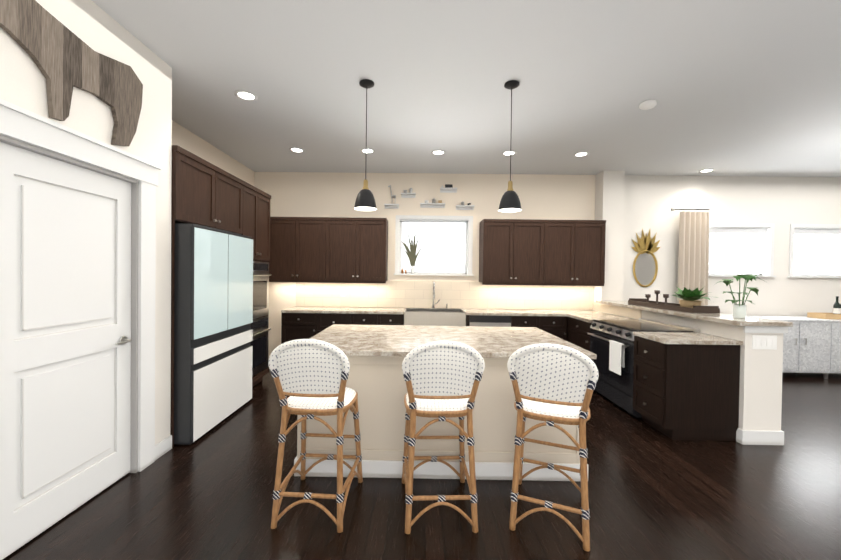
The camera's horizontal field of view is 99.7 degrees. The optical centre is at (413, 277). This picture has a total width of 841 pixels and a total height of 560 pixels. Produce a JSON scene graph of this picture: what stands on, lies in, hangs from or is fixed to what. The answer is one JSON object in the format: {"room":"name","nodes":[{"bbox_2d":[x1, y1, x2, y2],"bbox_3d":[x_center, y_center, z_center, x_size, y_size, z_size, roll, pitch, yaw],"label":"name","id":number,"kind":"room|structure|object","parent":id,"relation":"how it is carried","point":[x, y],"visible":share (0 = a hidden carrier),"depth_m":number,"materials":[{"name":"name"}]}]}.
{"room":"kitchen","nodes":[
{"label":"kitchen","id":0,"kind":"room"},
{"bbox_2d":[0,0,171,444],"bbox_3d":[-2.069,-0.118,-0.164,0.120,3.100,6.112,1,1,1],"label":"wall","id":1,"kind":"structure","parent":0,"point":[93,25],"depth_m":2.51,"materials":[{"name":"paint"}]},
{"bbox_2d":[0,0,142,145],"bbox_3d":[-1.958,-1.177,1.968,0.026,0.628,1.141,1,1,1],"label":"wall decor","id":2,"kind":"object","parent":1,"relation":"attached to","point":[65,59],"visible":0.96,"depth_m":2.00,"materials":[{"name":"brown wood"}]},
{"bbox_2d":[0,99,161,559],"bbox_3d":[-2.032,0.279,2.110,0.161,2.255,1.240,1,1,1],"label":"door","id":3,"kind":"structure","parent":1,"relation":"attached to","point":[77,301],"depth_m":2.08,"materials":[{"name":"white wood"}]},
{"bbox_2d":[172,120,254,185],"bbox_3d":[-2.709,-0.177,4.308,0.120,3.100,3.058,1,1,1],"label":"wall","id":4,"kind":"structure","parent":0,"point":[187,140],"depth_m":4.54,"materials":[{"name":"paint"}]},
{"bbox_2d":[171,145,241,234],"bbox_3d":[-2.290,-0.790,3.452,0.710,0.605,1.112,1,1,1],"label":"upper cabinet","id":5,"kind":"object","parent":4,"relation":"attached to","point":[206,193],"depth_m":3.27,"materials":[{"name":"brown wood"}]},
{"bbox_2d":[3,360,840,559],"bbox_3d":[2.197,1.496,1.380,13.500,0.060,9.250,1,1,1],"label":"floor","id":6,"kind":"structure","parent":0,"point":[654,494],"depth_m":2.23,"materials":[{"name":"brown wood"}]},
{"bbox_2d":[174,223,252,444],"bbox_3d":[-2.222,0.464,3.474,0.806,1.850,1.060,1,1,1],"label":"fridge","id":7,"kind":"object","parent":6,"relation":"on","point":[213,311],"visible":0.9,"depth_m":3.17,"materials":[{"name":"grey metal"}]},
{"bbox_2d":[242,181,270,386],"bbox_3d":[-2.290,0.137,4.392,0.714,2.480,0.748,1,1,1],"label":"tall cabinet","id":8,"kind":"object","parent":6,"relation":"on","point":[255,202],"depth_m":4.43,"materials":[{"name":"brown wood"}]},
{"bbox_2d":[281,310,316,343],"bbox_3d":[-1.688,0.940,5.524,0.524,0.865,0.620,1,1,1],"label":"base cabinet","id":9,"kind":"object","parent":6,"relation":"on","point":[302,322],"depth_m":5.22,"materials":[{"name":"brown wood"}]},
{"bbox_2d":[289,306,404,313],"bbox_3d":[-1.037,0.498,5.507,1.814,0.035,0.630,1,1,1],"label":"countertop","id":10,"kind":"structure","parent":9,"relation":"on","point":[308,310],"depth_m":5.32,"materials":[{"name":"beige stone"}]},
{"bbox_2d":[268,339,362,532],"bbox_3d":[-0.594,0.881,2.242,0.482,1.088,0.545,1,1,1],"label":"stool","id":11,"kind":"object","parent":6,"relation":"on","point":[310,377],"visible":1,"depth_m":2.03,"materials":[{"name":"wicker"}]},
{"bbox_2d":[317,314,356,333],"bbox_3d":[-1.175,0.946,5.519,0.615,0.865,0.620,1,1,1],"label":"base cabinet","id":12,"kind":"object","parent":6,"relation":"on","point":[324,321],"depth_m":5.21,"materials":[{"name":"brown wood"}]},
{"bbox_2d":[357,314,380,324],"bbox_3d":[-0.702,0.952,5.514,0.448,0.865,0.620,1,1,1],"label":"base cabinet","id":13,"kind":"object","parent":6,"relation":"on","point":[362,319],"depth_m":5.20,"materials":[{"name":"brown wood"}]},
{"bbox_2d":[381,310,408,324],"bbox_3d":[-0.340,0.956,5.510,0.505,0.865,0.620,1,1,1],"label":"base cabinet","id":14,"kind":"object","parent":6,"relation":"on","point":[386,319],"depth_m":5.20,"materials":[{"name":"brown wood"}]},
{"bbox_2d":[294,356,587,480],"bbox_3d":[0.200,0.983,3.104,2.092,0.880,1.173,1,1,1],"label":"kitchen island","id":15,"kind":"object","parent":6,"relation":"on","point":[379,383],"depth_m":2.54,"materials":[{"name":"paint"}]},
{"bbox_2d":[310,324,596,359],"bbox_3d":[0.206,0.525,3.095,2.130,0.036,1.260,1,1,1],"label":"island countertop","id":16,"kind":"structure","parent":15,"relation":"on","point":[354,340],"depth_m":2.98,"materials":[{"name":"beige stone"}]},
{"bbox_2d":[402,341,484,533],"bbox_3d":[0.159,0.890,2.235,0.482,1.088,0.545,1,1,1],"label":"stool","id":17,"kind":"object","parent":6,"relation":"on","point":[442,379],"visible":1,"depth_m":2.02,"materials":[{"name":"wicker"}]},
{"bbox_2d":[457,310,516,326],"bbox_3d":[1.086,0.974,5.494,0.778,0.865,0.624,1,1,1],"label":"dishwasher","id":18,"kind":"object","parent":6,"relation":"on","point":[491,320],"depth_m":5.18,"materials":[{"name":"silver metal"}]},
{"bbox_2d":[461,310,560,313],"bbox_3d":[1.492,0.529,5.482,1.486,0.035,0.630,1,1,1],"label":"countertop","id":19,"kind":"structure","parent":18,"relation":"on","point":[462,311],"depth_m":5.35,"materials":[{"name":"beige stone"}]},
{"bbox_2d":[517,314,544,330],"bbox_3d":[1.654,0.981,5.488,0.475,0.865,0.624,1,1,1],"label":"base cabinet","id":20,"kind":"object","parent":6,"relation":"on","point":[523,320],"depth_m":5.18,"materials":[{"name":"brown wood"}]},
{"bbox_2d":[507,343,598,550],"bbox_3d":[0.836,0.899,2.167,0.463,1.088,0.528,1,1,23],"label":"stool","id":21,"kind":"object","parent":6,"relation":"on","point":[552,384],"visible":1,"depth_m":1.97,"materials":[{"name":"wicker"}]},
{"bbox_2d":[545,314,566,340],"bbox_3d":[2.003,0.985,5.485,0.453,0.865,0.624,1,1,1],"label":"base cabinet","id":22,"kind":"object","parent":6,"relation":"on","point":[555,324],"depth_m":5.17,"materials":[{"name":"brown wood"}]},
{"bbox_2d":[567,314,633,350],"bbox_3d":[2.570,0.999,4.837,0.665,0.865,0.644,1,1,1],"label":"base cabinet","id":23,"kind":"object","parent":6,"relation":"on","point":[577,328],"depth_m":4.82,"materials":[{"name":"brown wood"}]},
{"bbox_2d":[554,310,637,321],"bbox_3d":[2.574,0.546,5.148,0.674,0.035,1.276,1,1,1],"label":"countertop","id":24,"kind":"structure","parent":23,"relation":"on","point":[590,315],"depth_m":5.02,"materials":[{"name":"beige stone"}]},
{"bbox_2d":[587,318,699,417],"bbox_3d":[2.529,0.975,4.056,0.726,0.930,0.910,1,1,1],"label":"range","id":25,"kind":"object","parent":6,"relation":"on","point":[612,345],"visible":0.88,"depth_m":3.91,"materials":[{"name":"black metal"}]},
{"bbox_2d":[633,334,739,440],"bbox_3d":[2.555,1.016,3.374,0.665,0.865,0.446,1,1,1],"label":"base cabinet","id":26,"kind":"object","parent":6,"relation":"on","point":[685,385],"depth_m":3.15,"materials":[{"name":"brown wood"}]},
{"bbox_2d":[634,331,741,345],"bbox_3d":[2.556,0.566,3.357,0.674,0.035,0.470,1,1,1],"label":"countertop","id":27,"kind":"structure","parent":26,"relation":"on","point":[671,338],"depth_m":3.19,"materials":[{"name":"beige stone"}]},
{"bbox_2d":[748,316,840,378],"bbox_3d":[6.033,1.038,5.356,1.850,0.860,0.520,1,1,1],"label":"sideboard","id":28,"kind":"object","parent":6,"relation":"on","point":[811,345],"visible":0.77,"depth_m":5.13,"materials":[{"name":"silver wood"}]},
{"bbox_2d":[807,312,840,318],"bbox_3d":[6.319,0.572,5.358,0.480,0.075,0.250,1,1,1],"label":"tray","id":29,"kind":"object","parent":28,"relation":"on","point":[819,315],"visible":0.92,"depth_m":5.29,"materials":[{"name":"brown wood"}]},
{"bbox_2d":[833,296,840,313],"bbox_3d":[6.380,0.435,5.351,0.077,0.320,0.075,1,1,1],"label":"wine bottle","id":30,"kind":"object","parent":29,"relation":"in","point":[836,307],"visible":0.81,"depth_m":5.33,"materials":[{"name":"green"}]},
{"bbox_2d":[409,322,456,325],"bbox_3d":[0.306,0.748,5.449,0.860,0.020,0.485,1,1,1],"label":"countertop","id":31,"kind":"structure","parent":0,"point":[410,323],"depth_m":5.19,"materials":[{"name":"beige stone"}]},
{"bbox_2d":[92,0,840,176],"bbox_3d":[2.236,-1.663,1.345,13.500,0.060,9.250,1,1,1],"label":"ceiling","id":32,"kind":"structure","parent":0,"point":[742,87],"depth_m":3.03,"materials":[{"name":"paint"}]},
{"bbox_2d":[234,90,257,100],"bbox_3d":[-1.565,-1.698,3.308,0.198,0.007,0.198,1,1,-8],"label":"recessed light","id":33,"kind":"object","parent":32,"relation":"in","point":[245,95],"depth_m":3.30,"materials":[{"name":"white"}]},
{"bbox_2d":[289,147,304,152],"bbox_3d":[-1.570,-1.714,4.758,0.198,0.007,0.198,1,1,-8],"label":"recessed light","id":34,"kind":"object","parent":32,"relation":"in","point":[294,149],"depth_m":4.76,"materials":[{"name":"white plastic"}]},
{"bbox_2d":[354,79,376,210],"bbox_3d":[-0.414,-1.142,3.072,0.194,1.084,0.194,1,1,1],"label":"pendant light","id":35,"kind":"object","parent":32,"relation":"hanging from","point":[365,200],"visible":1,"depth_m":3.03,"materials":[{"name":"black metal"}]},
{"bbox_2d":[360,148,374,153],"bbox_3d":[-0.620,-1.702,4.758,0.198,0.007,0.198,1,1,-8],"label":"recessed light","id":36,"kind":"object","parent":32,"relation":"in","point":[369,151],"depth_m":4.76,"materials":[{"name":"white plastic"}]},
{"bbox_2d":[431,150,445,154],"bbox_3d":[0.330,-1.691,4.789,0.198,0.007,0.198,0,1,-44],"label":"recessed light","id":37,"kind":"object","parent":32,"relation":"in","point":[436,152],"depth_m":4.78,"materials":[{"name":"white"}]},
{"bbox_2d":[501,151,516,155],"bbox_3d":[1.280,-1.679,4.779,0.198,0.007,0.198,0,1,-44],"label":"recessed light","id":38,"kind":"object","parent":32,"relation":"in","point":[506,153],"depth_m":4.78,"materials":[{"name":"white plastic"}]},
{"bbox_2d":[498,80,521,211],"bbox_3d":[0.836,-1.127,3.060,0.194,1.084,0.194,1,1,1],"label":"pendant light","id":39,"kind":"object","parent":32,"relation":"hanging from","point":[510,201],"visible":1,"depth_m":3.02,"materials":[{"name":"black metal"}]},
{"bbox_2d":[573,152,589,156],"bbox_3d":[2.260,-1.668,4.790,0.197,0.007,0.198,0,1,-26],"label":"recessed light","id":40,"kind":"object","parent":32,"relation":"in","point":[580,154],"depth_m":4.79,"materials":[{"name":"white"}]},
{"bbox_2d":[639,100,656,109],"bbox_3d":[2.215,-1.636,3.360,0.140,0.040,0.140,1,1,1],"label":"smoke detector","id":41,"kind":"object","parent":32,"relation":"attached to","point":[647,104],"visible":1,"depth_m":3.33,"materials":[{"name":"white plastic"}]},
{"bbox_2d":[699,169,714,172],"bbox_3d":[4.497,-1.648,5.447,0.198,0.007,0.198,1,1,-8],"label":"recessed light","id":42,"kind":"object","parent":32,"relation":"in","point":[705,170],"depth_m":5.44,"materials":[{"name":"white"}]},
{"bbox_2d":[254,172,840,359],"bbox_3d":[3.129,-0.123,5.858,11.765,3.100,0.160,1,1,1],"label":"wall","id":43,"kind":"structure","parent":0,"point":[782,204],"depth_m":5.77,"materials":[{"name":"paint"}]},
{"bbox_2d":[269,217,328,280],"bbox_3d":[-1.793,-0.455,5.644,0.987,0.970,0.350,1,1,1],"label":"upper cabinet","id":44,"kind":"object","parent":43,"relation":"attached to","point":[299,246],"depth_m":5.48,"materials":[{"name":"brown wood"}]},
{"bbox_2d":[329,217,387,280],"bbox_3d":[-0.921,-0.445,5.636,0.988,0.970,0.350,1,1,1],"label":"upper cabinet","id":45,"kind":"object","parent":43,"relation":"attached to","point":[329,249],"depth_m":5.47,"materials":[{"name":"brown wood"}]},
{"bbox_2d":[384,185,398,208],"bbox_3d":[-0.360,-1.320,5.754,0.230,0.370,0.090,1,1,1],"label":"shelf","id":46,"kind":"object","parent":43,"relation":"attached to","point":[391,206],"visible":0.88,"depth_m":5.75,"materials":[{"name":"white wood"}]},
{"bbox_2d":[401,188,415,197],"bbox_3d":[-0.089,-1.386,5.751,0.230,0.150,0.090,1,1,1],"label":"shelf","id":47,"kind":"object","parent":43,"relation":"attached to","point":[405,194],"visible":1,"depth_m":5.75,"materials":[{"name":"white wood"}]},
{"bbox_2d":[420,198,444,207],"bbox_3d":[0.304,-1.216,5.749,0.400,0.140,0.090,1,1,1],"label":"shelf","id":48,"kind":"object","parent":43,"relation":"attached to","point":[433,204],"visible":1,"depth_m":5.74,"materials":[{"name":"white wood"}]},
{"bbox_2d":[394,215,473,275],"bbox_3d":[0.326,-0.530,5.845,1.300,0.975,0.175,1,1,1],"label":"kitchen window","id":49,"kind":"structure","parent":43,"relation":"in","point":[445,243],"depth_m":5.92,"materials":[{"name":"white glass"}]},
{"bbox_2d":[401,234,421,273],"bbox_3d":[-0.037,-0.403,5.842,0.342,0.662,0.070,1,1,1],"label":"potted plant","id":50,"kind":"object","parent":49,"relation":"on","point":[412,255],"visible":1,"depth_m":5.83,"materials":[{"name":"green plant"}]},
{"bbox_2d":[296,280,591,309],"bbox_3d":[0.493,0.270,5.802,4.865,0.440,0.013,1,1,1],"label":"backsplash","id":51,"kind":"structure","parent":43,"relation":"attached to","point":[451,294],"depth_m":5.80,"materials":[{"name":"tile"}]},
{"bbox_2d":[341,289,345,295],"bbox_3d":[-1.156,0.236,5.811,0.075,0.120,0.005,1,1,1],"label":"outlet","id":52,"kind":"object","parent":51,"relation":"attached to","point":[343,291],"depth_m":5.81,"materials":[{"name":"white plastic"}]},
{"bbox_2d":[440,184,456,192],"bbox_3d":[0.562,-1.451,5.743,0.270,0.115,0.090,1,1,1],"label":"shelf","id":53,"kind":"object","parent":43,"relation":"attached to","point":[448,188],"visible":1,"depth_m":5.75,"materials":[{"name":"white wood"}]},
{"bbox_2d":[456,201,474,209],"bbox_3d":[0.829,-1.175,5.744,0.290,0.130,0.090,1,1,1],"label":"shelf","id":54,"kind":"object","parent":43,"relation":"attached to","point":[468,206],"visible":0.96,"depth_m":5.74,"materials":[{"name":"white wood"}]},
{"bbox_2d":[479,219,550,282],"bbox_3d":[1.557,-0.414,5.611,0.989,0.970,0.350,1,1,1],"label":"upper cabinet","id":55,"kind":"object","parent":43,"relation":"attached to","point":[541,252],"depth_m":5.44,"materials":[{"name":"brown wood"}]},
{"bbox_2d":[547,220,605,282],"bbox_3d":[2.432,-0.403,5.602,0.990,0.970,0.350,1,1,1],"label":"upper cabinet","id":56,"kind":"object","parent":43,"relation":"attached to","point":[577,246],"depth_m":5.44,"materials":[{"name":"brown wood"}]},
{"bbox_2d":[632,229,659,286],"bbox_3d":[3.759,-0.324,5.758,0.477,0.952,0.032,1,1,1],"label":"mirror","id":57,"kind":"object","parent":43,"relation":"attached to","point":[645,267],"visible":1,"depth_m":5.76,"materials":[{"name":"gold metal"}]},
{"bbox_2d":[671,208,709,305],"bbox_3d":[4.377,0.155,5.689,0.600,2.518,0.158,1,1,1],"label":"curtain","id":58,"kind":"object","parent":43,"relation":"hanging from","point":[693,254],"visible":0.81,"depth_m":5.63,"materials":[{"name":"fabric"}]},
{"bbox_2d":[708,223,775,276],"bbox_3d":[5.271,-0.454,5.795,1.130,0.865,0.175,1,1,1],"label":"dining room window","id":59,"kind":"structure","parent":43,"relation":"in","point":[735,249],"depth_m":5.87,"materials":[{"name":"white glass"}]},
{"bbox_2d":[787,224,840,277],"bbox_3d":[6.726,-0.436,5.781,1.340,0.865,0.175,1,1,1],"label":"dining room window","id":60,"kind":"structure","parent":43,"relation":"in","point":[814,250],"depth_m":5.86,"materials":[{"name":"white glass"}]},
{"bbox_2d":[594,170,624,311],"bbox_3d":[3.095,-0.121,5.653,0.330,3.100,0.249,1,1,1],"label":"wall","id":61,"kind":"structure","parent":0,"point":[609,195],"depth_m":5.52,"materials":[{"name":"paint"}]},
{"bbox_2d":[604,310,782,430],"bbox_3d":[3.069,0.924,4.322,0.330,1.040,2.434,1,1,1],"label":"wall","id":62,"kind":"structure","parent":0,"point":[760,395],"depth_m":3.11,"materials":[{"name":"paint"}]},
{"bbox_2d":[592,286,641,318],"bbox_3d":[2.913,0.307,5.150,0.012,0.440,1.230,1,1,1],"label":"backsplash","id":63,"kind":"structure","parent":62,"relation":"attached to","point":[622,311],"depth_m":5.09,"materials":[{"name":"tile"}]},
{"bbox_2d":[596,300,792,326],"bbox_3d":[3.045,0.383,4.290,0.450,0.038,2.481,1,1,1],"label":"bar","id":64,"kind":"object","parent":62,"relation":"on","point":[730,319],"visible":0.94,"depth_m":3.44,"materials":[{"name":"stone"}]},
{"bbox_2d":[628,290,719,312],"bbox_3d":[3.084,0.261,4.308,0.285,0.206,1.150,1,1,1],"label":"tray","id":65,"kind":"object","parent":64,"relation":"on","point":[671,306],"visible":1,"depth_m":4.27,"materials":[{"name":"brown wood"}]},
{"bbox_2d":[672,287,717,307],"bbox_3d":[3.071,0.213,3.879,0.417,0.278,0.692,1,1,1],"label":"potted plant","id":66,"kind":"object","parent":65,"relation":"on","point":[690,298],"visible":0.92,"depth_m":3.88,"materials":[{"name":"green plant"}]},
{"bbox_2d":[714,275,763,317],"bbox_3d":[3.094,0.171,3.320,0.420,0.407,0.408,1,1,1],"label":"potted plant","id":67,"kind":"object","parent":64,"relation":"on","point":[739,310],"visible":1,"depth_m":3.31,"materials":[{"name":"green plant"}]},
{"bbox_2d":[737,326,785,444],"bbox_3d":[3.036,0.937,3.103,0.330,1.040,0.035,1,1,1],"label":"baseboard","id":68,"kind":"structure","parent":62,"relation":"attached to","point":[743,437],"depth_m":3.10,"materials":[{"name":"white wood"}]},
{"bbox_2d":[752,335,776,349],"bbox_3d":[3.054,0.561,3.096,0.210,0.121,0.009,1,1,1],"label":"outlet","id":69,"kind":"object","parent":62,"relation":"attached to","point":[763,342],"depth_m":3.09,"materials":[{"name":"white plastic"}]}
]}

